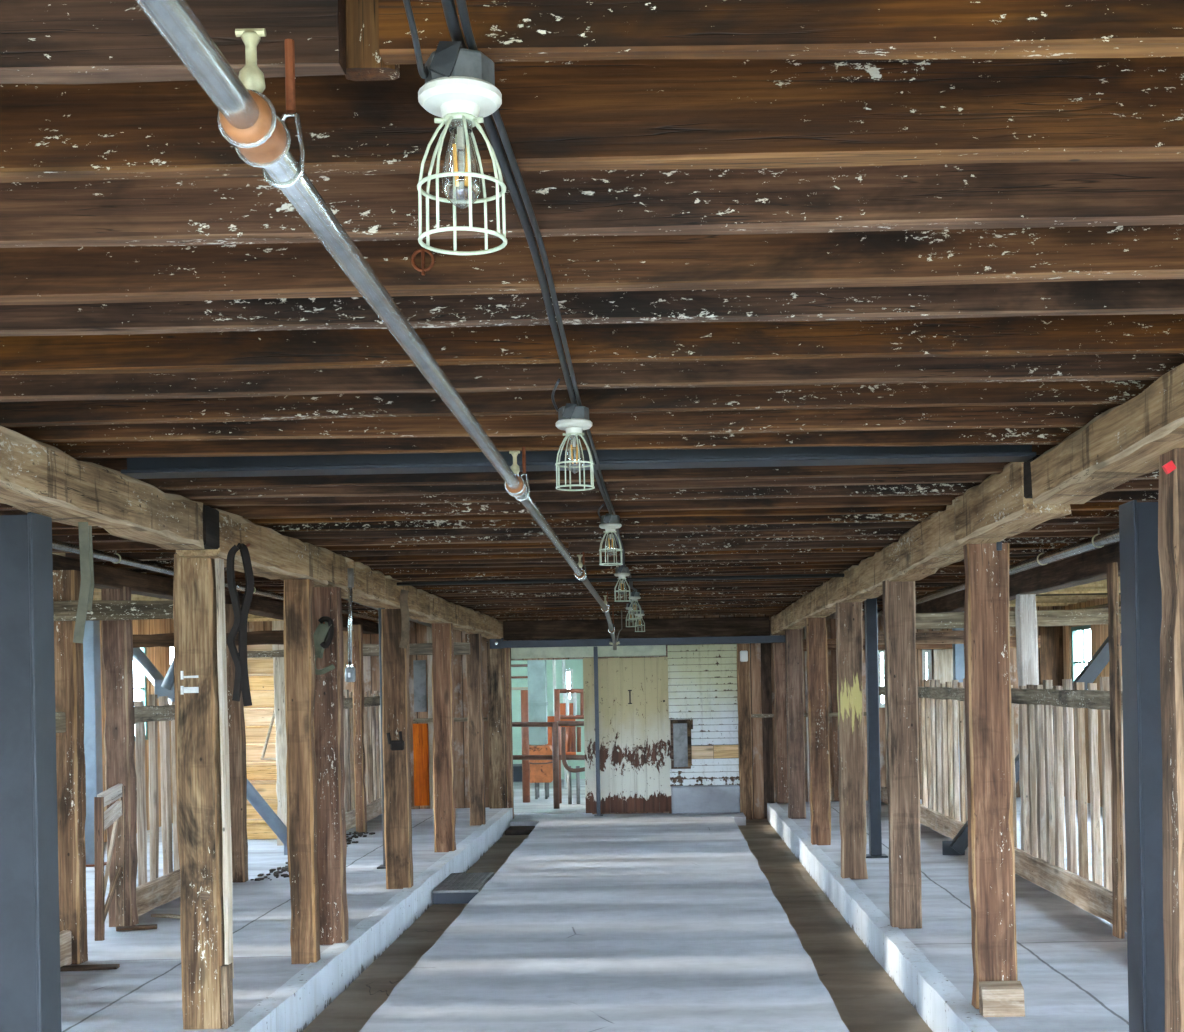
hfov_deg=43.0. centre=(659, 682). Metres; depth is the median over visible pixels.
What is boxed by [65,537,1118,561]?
joist
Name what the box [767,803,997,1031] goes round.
curb
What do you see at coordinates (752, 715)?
trim
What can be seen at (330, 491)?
joist
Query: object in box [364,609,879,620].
joist
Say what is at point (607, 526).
socket
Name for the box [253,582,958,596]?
joist
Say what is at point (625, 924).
floor
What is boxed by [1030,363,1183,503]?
timber beam
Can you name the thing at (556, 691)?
post
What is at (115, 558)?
conduit
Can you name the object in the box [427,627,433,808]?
stud
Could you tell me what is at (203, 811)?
timber post
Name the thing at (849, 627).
timber post
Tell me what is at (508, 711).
wall post
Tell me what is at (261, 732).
wall
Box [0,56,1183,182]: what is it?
joist
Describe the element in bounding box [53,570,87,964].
fence post
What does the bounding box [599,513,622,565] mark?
lamp
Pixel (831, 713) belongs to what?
trim
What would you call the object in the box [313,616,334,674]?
harness piece
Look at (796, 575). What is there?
conduit
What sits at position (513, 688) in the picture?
shelf board
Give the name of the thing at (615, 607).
joist
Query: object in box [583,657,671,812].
sliding door
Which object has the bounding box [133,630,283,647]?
rail
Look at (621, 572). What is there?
lamp
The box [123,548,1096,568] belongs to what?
joist
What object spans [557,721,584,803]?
chair
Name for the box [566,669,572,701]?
window
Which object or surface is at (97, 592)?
ceiling
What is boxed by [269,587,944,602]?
joist
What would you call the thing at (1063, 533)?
joist
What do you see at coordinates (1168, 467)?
tag
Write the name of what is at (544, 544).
joist
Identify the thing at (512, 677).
shelf board
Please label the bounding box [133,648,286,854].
brace
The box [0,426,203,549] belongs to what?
timber beam
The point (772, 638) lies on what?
steel beam
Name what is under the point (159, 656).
wall
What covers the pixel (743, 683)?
wall post
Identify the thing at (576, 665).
wall
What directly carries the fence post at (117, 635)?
on the floor at (144, 994)
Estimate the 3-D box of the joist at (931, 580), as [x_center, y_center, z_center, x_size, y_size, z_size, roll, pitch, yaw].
[-0.369,-0.974,13.550,6.960,0.250,0.063,-1,0,0]
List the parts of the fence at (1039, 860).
rail, board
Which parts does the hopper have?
leg, leg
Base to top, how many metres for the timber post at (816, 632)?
2.196 m
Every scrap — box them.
[60,964,119,971]
[116,924,156,930]
[151,914,179,918]
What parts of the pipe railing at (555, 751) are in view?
rail, rail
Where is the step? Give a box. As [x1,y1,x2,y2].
[513,764,521,781]
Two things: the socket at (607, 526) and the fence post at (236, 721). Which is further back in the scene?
the fence post at (236, 721)
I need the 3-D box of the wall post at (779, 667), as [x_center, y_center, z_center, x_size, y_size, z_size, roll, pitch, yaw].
[1.594,0.477,19.632,0.195,2.176,0.161,-1,0,0]
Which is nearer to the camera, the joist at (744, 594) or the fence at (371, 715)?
the joist at (744, 594)
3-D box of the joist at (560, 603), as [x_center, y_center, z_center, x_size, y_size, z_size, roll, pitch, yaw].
[-0.369,-0.977,16.224,6.960,0.243,0.067,-1,0,0]
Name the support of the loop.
hanging from the timber beam at (273, 555)
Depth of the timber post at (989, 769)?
7.21 m
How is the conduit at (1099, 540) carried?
attached to the joist at (1054, 435)
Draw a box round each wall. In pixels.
[100,619,173,841]
[243,631,347,838]
[245,606,1064,818]
[511,659,584,778]
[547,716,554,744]
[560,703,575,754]
[666,644,738,812]
[667,644,739,786]
[1061,595,1124,810]
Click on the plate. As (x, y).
(494, 643)
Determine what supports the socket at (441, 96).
attached to the lamp at (459, 88)
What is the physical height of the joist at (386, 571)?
0.246 m
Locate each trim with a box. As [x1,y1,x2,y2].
[413,717,487,722]
[511,645,665,658]
[671,785,739,813]
[751,714,773,717]
[804,712,866,716]
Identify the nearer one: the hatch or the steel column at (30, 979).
the steel column at (30, 979)
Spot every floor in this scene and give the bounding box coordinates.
[60,808,502,1031]
[302,834,527,1031]
[359,779,849,1031]
[738,819,932,1031]
[775,797,1128,1031]
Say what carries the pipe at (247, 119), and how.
hanging from the joist at (733, 543)
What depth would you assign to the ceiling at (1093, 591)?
16.94 m
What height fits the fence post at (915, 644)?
2.256 m
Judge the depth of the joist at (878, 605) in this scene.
17.73 m
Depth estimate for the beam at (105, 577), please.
10.81 m
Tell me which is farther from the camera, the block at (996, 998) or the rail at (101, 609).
the rail at (101, 609)
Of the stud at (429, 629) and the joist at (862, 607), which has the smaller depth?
the joist at (862, 607)
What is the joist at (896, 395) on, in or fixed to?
attached to the ceiling
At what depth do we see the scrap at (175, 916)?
10.59 m
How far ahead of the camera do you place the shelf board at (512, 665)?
24.60 m
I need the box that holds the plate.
[490,638,503,648]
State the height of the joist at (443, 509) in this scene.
0.254 m
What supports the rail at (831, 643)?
attached to the timber beam at (994, 510)
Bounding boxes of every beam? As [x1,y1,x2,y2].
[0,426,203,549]
[52,554,378,633]
[121,445,1035,478]
[176,508,502,638]
[501,635,785,647]
[503,616,768,639]
[771,462,1070,634]
[916,541,1119,612]
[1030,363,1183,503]
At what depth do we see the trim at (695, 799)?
19.50 m
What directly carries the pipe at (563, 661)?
on the floor at (625, 924)
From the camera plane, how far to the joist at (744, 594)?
15.05 m
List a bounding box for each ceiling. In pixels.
[52,553,282,620]
[1009,559,1120,606]
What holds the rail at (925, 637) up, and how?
attached to the beam at (1089, 566)
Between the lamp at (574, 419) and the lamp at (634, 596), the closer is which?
the lamp at (574, 419)
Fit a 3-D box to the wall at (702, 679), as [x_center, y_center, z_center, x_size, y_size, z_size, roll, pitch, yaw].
[0.570,0.422,19.633,0.909,1.849,0.054,-1,0,0]
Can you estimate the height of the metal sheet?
0.679 m
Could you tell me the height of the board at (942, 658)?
0.750 m
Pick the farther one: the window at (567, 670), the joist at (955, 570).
the window at (567, 670)
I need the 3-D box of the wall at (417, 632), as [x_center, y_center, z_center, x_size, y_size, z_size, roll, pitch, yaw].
[-0.341,0.457,19.800,11.300,3.100,0.100,-1,0,0]
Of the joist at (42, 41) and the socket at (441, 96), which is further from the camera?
the joist at (42, 41)
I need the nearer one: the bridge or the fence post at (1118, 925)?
the fence post at (1118, 925)
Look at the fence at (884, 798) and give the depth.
19.26 m
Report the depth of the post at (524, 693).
21.75 m
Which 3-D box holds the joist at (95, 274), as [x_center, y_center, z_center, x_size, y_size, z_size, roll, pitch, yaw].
[-0.369,-0.968,3.241,6.960,0.251,0.076,-1,0,0]
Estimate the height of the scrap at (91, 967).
0.022 m
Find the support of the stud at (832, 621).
attached to the wall at (417, 632)
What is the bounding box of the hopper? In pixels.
[529,745,552,798]
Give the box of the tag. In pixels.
[1162,460,1175,474]
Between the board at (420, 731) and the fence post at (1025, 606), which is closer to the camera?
the fence post at (1025, 606)
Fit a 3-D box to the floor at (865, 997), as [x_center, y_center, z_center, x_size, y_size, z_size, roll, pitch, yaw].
[1.162,1.961,9.275,0.482,0.335,20.950,-1,0,0]
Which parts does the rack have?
rail, rail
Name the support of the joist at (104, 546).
attached to the ceiling
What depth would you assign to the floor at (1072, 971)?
9.08 m
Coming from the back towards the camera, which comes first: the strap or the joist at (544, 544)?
the joist at (544, 544)
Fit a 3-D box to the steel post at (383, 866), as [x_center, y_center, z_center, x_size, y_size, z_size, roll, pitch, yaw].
[-2.424,0.425,13.360,0.206,2.436,0.200,-1,0,0]
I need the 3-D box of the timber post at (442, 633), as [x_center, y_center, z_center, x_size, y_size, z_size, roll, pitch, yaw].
[-2.101,0.529,14.572,0.210,2.214,0.160,-1,0,0]
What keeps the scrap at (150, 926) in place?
on the floor at (144, 994)
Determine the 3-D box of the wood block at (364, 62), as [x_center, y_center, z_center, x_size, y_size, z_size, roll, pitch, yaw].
[-0.414,-0.978,2.137,0.078,0.221,0.048,-1,0,0]
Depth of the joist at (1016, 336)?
3.97 m
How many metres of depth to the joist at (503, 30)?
2.07 m
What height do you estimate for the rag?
0.472 m
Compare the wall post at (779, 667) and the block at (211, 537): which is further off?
the wall post at (779, 667)
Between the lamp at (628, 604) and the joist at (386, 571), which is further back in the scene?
the lamp at (628, 604)
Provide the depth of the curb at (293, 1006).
9.62 m
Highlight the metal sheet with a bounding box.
[413,660,426,711]
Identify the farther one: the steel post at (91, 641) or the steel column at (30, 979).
the steel post at (91, 641)
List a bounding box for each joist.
[0,0,345,83]
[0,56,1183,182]
[0,162,1183,247]
[0,224,1183,304]
[0,279,1183,335]
[0,314,1183,374]
[0,353,1183,401]
[0,380,1155,426]
[0,479,1158,510]
[0,490,1158,521]
[5,404,1121,441]
[42,427,1081,457]
[52,501,1157,528]
[52,510,1118,535]
[52,517,1118,542]
[52,523,1118,551]
[52,542,568,552]
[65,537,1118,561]
[74,445,1158,489]
[93,542,1114,567]
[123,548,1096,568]
[128,552,1082,572]
[146,555,1072,578]
[161,471,1158,498]
[224,559,1061,581]
[225,574,964,590]
[235,565,1040,583]
[237,576,964,593]
[242,568,964,585]
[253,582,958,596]
[260,585,949,598]
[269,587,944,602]
[341,591,932,602]
[342,592,929,604]
[342,595,920,606]
[342,597,882,607]
[342,599,882,610]
[342,602,882,615]
[342,604,766,613]
[346,604,882,616]
[352,607,882,617]
[356,608,882,619]
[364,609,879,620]
[378,0,1183,64]
[423,579,964,590]
[745,530,1110,541]
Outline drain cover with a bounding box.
[505,826,534,834]
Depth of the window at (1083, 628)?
19.32 m
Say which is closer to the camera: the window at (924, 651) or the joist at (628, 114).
the joist at (628, 114)
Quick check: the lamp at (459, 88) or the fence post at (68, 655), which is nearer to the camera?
the lamp at (459, 88)
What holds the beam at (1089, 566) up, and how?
attached to the joist at (118, 464)
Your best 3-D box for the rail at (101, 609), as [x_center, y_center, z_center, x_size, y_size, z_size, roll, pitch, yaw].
[-3.149,-0.428,8.774,0.983,0.120,0.065,-1,0,0]
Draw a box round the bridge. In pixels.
[432,872,493,903]
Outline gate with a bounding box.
[94,784,125,940]
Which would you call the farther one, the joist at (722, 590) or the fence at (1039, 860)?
the joist at (722, 590)
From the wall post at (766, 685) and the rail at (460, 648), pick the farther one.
the wall post at (766, 685)
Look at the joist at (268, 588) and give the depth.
12.76 m
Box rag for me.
[399,589,408,648]
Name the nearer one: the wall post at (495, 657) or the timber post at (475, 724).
the timber post at (475, 724)
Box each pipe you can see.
[135,0,621,649]
[552,660,555,715]
[562,660,567,788]
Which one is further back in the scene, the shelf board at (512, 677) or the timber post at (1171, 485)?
the shelf board at (512, 677)
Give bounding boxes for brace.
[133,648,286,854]
[154,658,174,697]
[942,636,1121,854]
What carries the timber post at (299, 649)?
on the floor at (144, 994)
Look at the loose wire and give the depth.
4.28 m
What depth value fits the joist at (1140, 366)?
4.36 m
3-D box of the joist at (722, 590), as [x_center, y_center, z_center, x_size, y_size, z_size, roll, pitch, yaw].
[-0.369,-0.974,14.313,6.960,0.246,0.062,-1,0,0]
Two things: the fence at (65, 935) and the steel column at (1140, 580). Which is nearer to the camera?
the steel column at (1140, 580)
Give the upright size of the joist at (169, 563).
0.252 m
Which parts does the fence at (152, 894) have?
rail, board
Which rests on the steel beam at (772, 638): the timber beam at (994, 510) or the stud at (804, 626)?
the timber beam at (994, 510)
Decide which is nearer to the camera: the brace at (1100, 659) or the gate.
the gate
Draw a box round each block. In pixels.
[179,504,219,549]
[345,0,399,80]
[979,981,1024,1016]
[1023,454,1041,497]
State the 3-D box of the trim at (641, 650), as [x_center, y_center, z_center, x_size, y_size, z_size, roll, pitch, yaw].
[-0.919,-0.415,19.716,2.075,0.161,0.066,-1,0,0]
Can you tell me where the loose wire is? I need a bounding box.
[551,379,559,411]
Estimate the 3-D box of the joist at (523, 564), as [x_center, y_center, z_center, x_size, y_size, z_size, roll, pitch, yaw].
[-0.369,-0.976,10.875,6.960,0.244,0.065,-1,0,0]
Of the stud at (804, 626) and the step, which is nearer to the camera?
the stud at (804, 626)
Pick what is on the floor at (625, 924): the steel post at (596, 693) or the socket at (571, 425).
the steel post at (596, 693)
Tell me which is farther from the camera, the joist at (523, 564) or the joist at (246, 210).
the joist at (523, 564)
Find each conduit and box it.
[52,539,378,620]
[343,598,431,627]
[397,574,843,585]
[862,528,1119,620]
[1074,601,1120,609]
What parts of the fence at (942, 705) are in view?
rail, board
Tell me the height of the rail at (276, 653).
0.078 m
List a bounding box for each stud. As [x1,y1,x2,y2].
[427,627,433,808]
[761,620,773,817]
[804,626,808,801]
[830,619,838,800]
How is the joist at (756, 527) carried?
attached to the ceiling
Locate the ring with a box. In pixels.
[411,248,434,274]
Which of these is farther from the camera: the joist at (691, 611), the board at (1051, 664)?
the board at (1051, 664)
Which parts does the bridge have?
plate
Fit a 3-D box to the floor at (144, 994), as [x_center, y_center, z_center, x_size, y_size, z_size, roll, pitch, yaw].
[-4.000,1.875,9.275,3.930,0.404,20.950,-1,0,0]
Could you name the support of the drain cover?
on the floor at (350, 1011)
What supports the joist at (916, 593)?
attached to the ceiling
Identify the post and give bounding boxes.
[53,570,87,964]
[83,620,106,866]
[101,586,138,926]
[173,554,233,1029]
[225,604,247,882]
[272,621,286,845]
[283,579,320,963]
[312,587,348,944]
[352,625,366,832]
[377,608,385,868]
[381,609,412,888]
[432,623,455,851]
[465,634,485,825]
[486,641,506,808]
[505,648,512,809]
[521,690,529,802]
[554,689,561,802]
[594,647,602,815]
[737,644,752,819]
[773,643,788,802]
[785,629,805,818]
[805,618,830,844]
[835,602,867,878]
[864,598,887,857]
[882,580,921,928]
[915,644,918,770]
[952,628,964,816]
[963,541,1017,1008]
[1015,594,1038,828]
[1106,562,1124,938]
[1158,448,1183,1031]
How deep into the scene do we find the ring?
3.20 m
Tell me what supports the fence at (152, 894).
on the floor at (144, 994)
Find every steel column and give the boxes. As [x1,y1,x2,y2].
[0,512,61,1031]
[1119,500,1164,1031]
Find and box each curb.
[224,808,512,1031]
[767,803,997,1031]
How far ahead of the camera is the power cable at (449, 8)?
2.75 m
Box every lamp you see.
[403,0,506,254]
[555,403,594,490]
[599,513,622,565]
[614,566,629,601]
[626,603,636,626]
[629,591,641,618]
[635,610,644,631]
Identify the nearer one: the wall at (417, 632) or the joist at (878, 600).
the joist at (878, 600)
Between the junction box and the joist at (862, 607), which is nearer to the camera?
the joist at (862, 607)
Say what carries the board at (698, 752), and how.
attached to the wall at (671, 725)
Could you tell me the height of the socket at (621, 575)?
0.036 m
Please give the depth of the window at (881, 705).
19.78 m
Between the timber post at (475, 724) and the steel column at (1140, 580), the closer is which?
the steel column at (1140, 580)
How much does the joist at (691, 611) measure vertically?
0.250 m
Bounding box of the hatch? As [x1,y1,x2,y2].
[671,719,692,766]
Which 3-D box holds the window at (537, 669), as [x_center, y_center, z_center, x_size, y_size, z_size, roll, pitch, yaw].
[-1.853,-0.163,22.625,0.291,2.182,0.270,-1,0,0]
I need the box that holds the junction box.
[740,651,747,661]
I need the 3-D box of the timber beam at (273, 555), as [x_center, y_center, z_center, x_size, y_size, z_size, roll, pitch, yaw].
[-2.154,-0.700,13.275,0.237,0.252,12.550,-1,0,0]
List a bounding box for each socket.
[418,76,501,117]
[556,418,591,433]
[599,523,621,530]
[614,573,629,577]
[630,596,640,600]
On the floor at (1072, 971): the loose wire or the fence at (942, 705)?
the fence at (942, 705)
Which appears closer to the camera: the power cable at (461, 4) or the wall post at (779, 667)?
the power cable at (461, 4)
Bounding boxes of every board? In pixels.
[413,724,429,805]
[511,664,527,666]
[511,676,527,678]
[512,687,527,689]
[691,746,712,758]
[714,745,738,757]
[933,649,952,682]
[1039,626,1063,708]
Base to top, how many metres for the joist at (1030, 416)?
0.253 m
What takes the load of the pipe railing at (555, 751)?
on the floor at (625, 924)
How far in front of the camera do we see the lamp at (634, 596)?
13.57 m
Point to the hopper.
(541, 771)
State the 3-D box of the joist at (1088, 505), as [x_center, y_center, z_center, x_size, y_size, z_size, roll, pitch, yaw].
[-0.369,-0.974,7.818,6.960,0.245,0.061,-1,0,0]
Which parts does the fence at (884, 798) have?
rail, board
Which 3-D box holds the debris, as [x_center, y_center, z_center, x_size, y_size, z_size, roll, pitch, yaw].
[-3.336,1.652,14.613,0.428,0.018,4.041,-1,0,0]
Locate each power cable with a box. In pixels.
[441,0,639,609]
[456,0,641,609]
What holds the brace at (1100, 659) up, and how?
on the floor at (1072, 971)
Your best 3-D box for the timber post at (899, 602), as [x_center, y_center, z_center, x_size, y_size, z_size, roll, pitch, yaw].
[1.553,0.455,9.613,0.202,2.222,0.129,-1,0,0]
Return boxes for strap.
[73,522,94,643]
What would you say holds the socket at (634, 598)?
attached to the lamp at (634, 596)
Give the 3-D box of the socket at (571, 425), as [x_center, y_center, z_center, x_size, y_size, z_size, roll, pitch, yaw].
[-0.257,-0.763,4.480,0.110,0.036,0.110,-1,0,0]
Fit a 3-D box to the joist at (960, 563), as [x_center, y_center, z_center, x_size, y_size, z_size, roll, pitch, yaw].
[-0.369,-0.967,11.640,6.960,0.253,0.064,-1,0,0]
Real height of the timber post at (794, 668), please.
2.182 m
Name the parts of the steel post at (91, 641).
plate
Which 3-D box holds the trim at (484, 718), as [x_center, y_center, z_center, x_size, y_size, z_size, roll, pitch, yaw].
[-2.751,0.483,19.703,0.970,0.053,0.054,-1,0,0]
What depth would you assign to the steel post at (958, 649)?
17.20 m
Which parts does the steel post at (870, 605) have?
plate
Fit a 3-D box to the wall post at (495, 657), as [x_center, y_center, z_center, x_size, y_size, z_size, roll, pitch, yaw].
[-2.135,0.544,19.639,0.231,2.186,0.158,-1,0,0]
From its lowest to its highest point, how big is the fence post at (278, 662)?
2.311 m
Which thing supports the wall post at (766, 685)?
attached to the wall at (417, 632)
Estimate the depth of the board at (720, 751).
19.63 m
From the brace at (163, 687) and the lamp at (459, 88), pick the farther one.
the brace at (163, 687)
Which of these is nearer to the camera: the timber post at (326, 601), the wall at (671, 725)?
the timber post at (326, 601)
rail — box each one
[53,600,172,620]
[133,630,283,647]
[247,650,283,657]
[347,642,469,655]
[802,635,1040,650]
[878,631,963,644]
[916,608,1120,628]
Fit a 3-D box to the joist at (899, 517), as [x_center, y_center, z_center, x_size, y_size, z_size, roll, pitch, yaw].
[-0.369,-0.973,8.200,6.960,0.246,0.061,-1,0,0]
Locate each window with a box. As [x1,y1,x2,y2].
[134,647,147,739]
[527,660,547,744]
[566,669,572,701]
[878,650,884,707]
[922,649,931,682]
[1071,625,1090,682]
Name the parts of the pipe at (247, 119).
valve handle, hanger rod, hanger rod, hanger rod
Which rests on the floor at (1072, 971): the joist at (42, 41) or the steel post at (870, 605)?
the steel post at (870, 605)
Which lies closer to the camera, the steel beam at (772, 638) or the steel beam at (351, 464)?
the steel beam at (351, 464)
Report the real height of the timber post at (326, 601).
2.236 m
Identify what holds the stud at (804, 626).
attached to the wall at (417, 632)
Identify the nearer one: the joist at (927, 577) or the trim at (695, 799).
the joist at (927, 577)
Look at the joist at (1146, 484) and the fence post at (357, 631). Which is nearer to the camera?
the joist at (1146, 484)
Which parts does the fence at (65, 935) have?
rail, board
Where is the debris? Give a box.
[250,831,374,880]
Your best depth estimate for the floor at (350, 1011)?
9.97 m
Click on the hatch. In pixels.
(682, 749)
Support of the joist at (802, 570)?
attached to the ceiling
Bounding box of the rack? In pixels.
[560,689,583,718]
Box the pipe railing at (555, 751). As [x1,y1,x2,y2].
[512,722,559,808]
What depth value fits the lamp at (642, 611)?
16.97 m
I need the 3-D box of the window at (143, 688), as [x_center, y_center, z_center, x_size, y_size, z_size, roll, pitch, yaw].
[-6.045,0.066,17.100,0.050,1.200,1.000,-1,0,0]
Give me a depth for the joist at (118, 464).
6.26 m
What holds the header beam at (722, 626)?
on the steel beam at (772, 638)
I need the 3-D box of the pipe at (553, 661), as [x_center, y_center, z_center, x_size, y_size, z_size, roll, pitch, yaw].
[-1.719,0.234,24.500,0.056,2.992,0.056,-1,0,0]
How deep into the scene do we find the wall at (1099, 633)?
18.59 m
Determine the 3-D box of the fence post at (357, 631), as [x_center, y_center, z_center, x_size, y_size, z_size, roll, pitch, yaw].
[-3.343,0.507,16.669,0.113,2.306,0.152,-1,0,0]
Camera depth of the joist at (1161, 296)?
3.60 m
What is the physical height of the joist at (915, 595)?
0.243 m
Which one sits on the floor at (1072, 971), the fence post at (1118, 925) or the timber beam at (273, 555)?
the fence post at (1118, 925)
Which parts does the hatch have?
panel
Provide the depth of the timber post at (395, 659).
11.91 m
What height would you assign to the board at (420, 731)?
1.076 m
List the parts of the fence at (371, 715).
rail, board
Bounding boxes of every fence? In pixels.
[55,712,71,966]
[134,694,180,916]
[344,690,381,830]
[879,686,887,804]
[918,679,1016,847]
[1011,676,1126,932]
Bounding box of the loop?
[226,543,253,705]
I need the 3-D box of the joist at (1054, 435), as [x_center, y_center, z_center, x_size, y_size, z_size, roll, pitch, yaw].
[-0.369,-0.974,5.526,6.960,0.249,0.064,-1,0,0]
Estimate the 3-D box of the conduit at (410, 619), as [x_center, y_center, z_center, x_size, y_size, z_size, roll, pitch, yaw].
[-2.735,-0.732,16.200,0.060,0.172,6.400,-1,0,0]

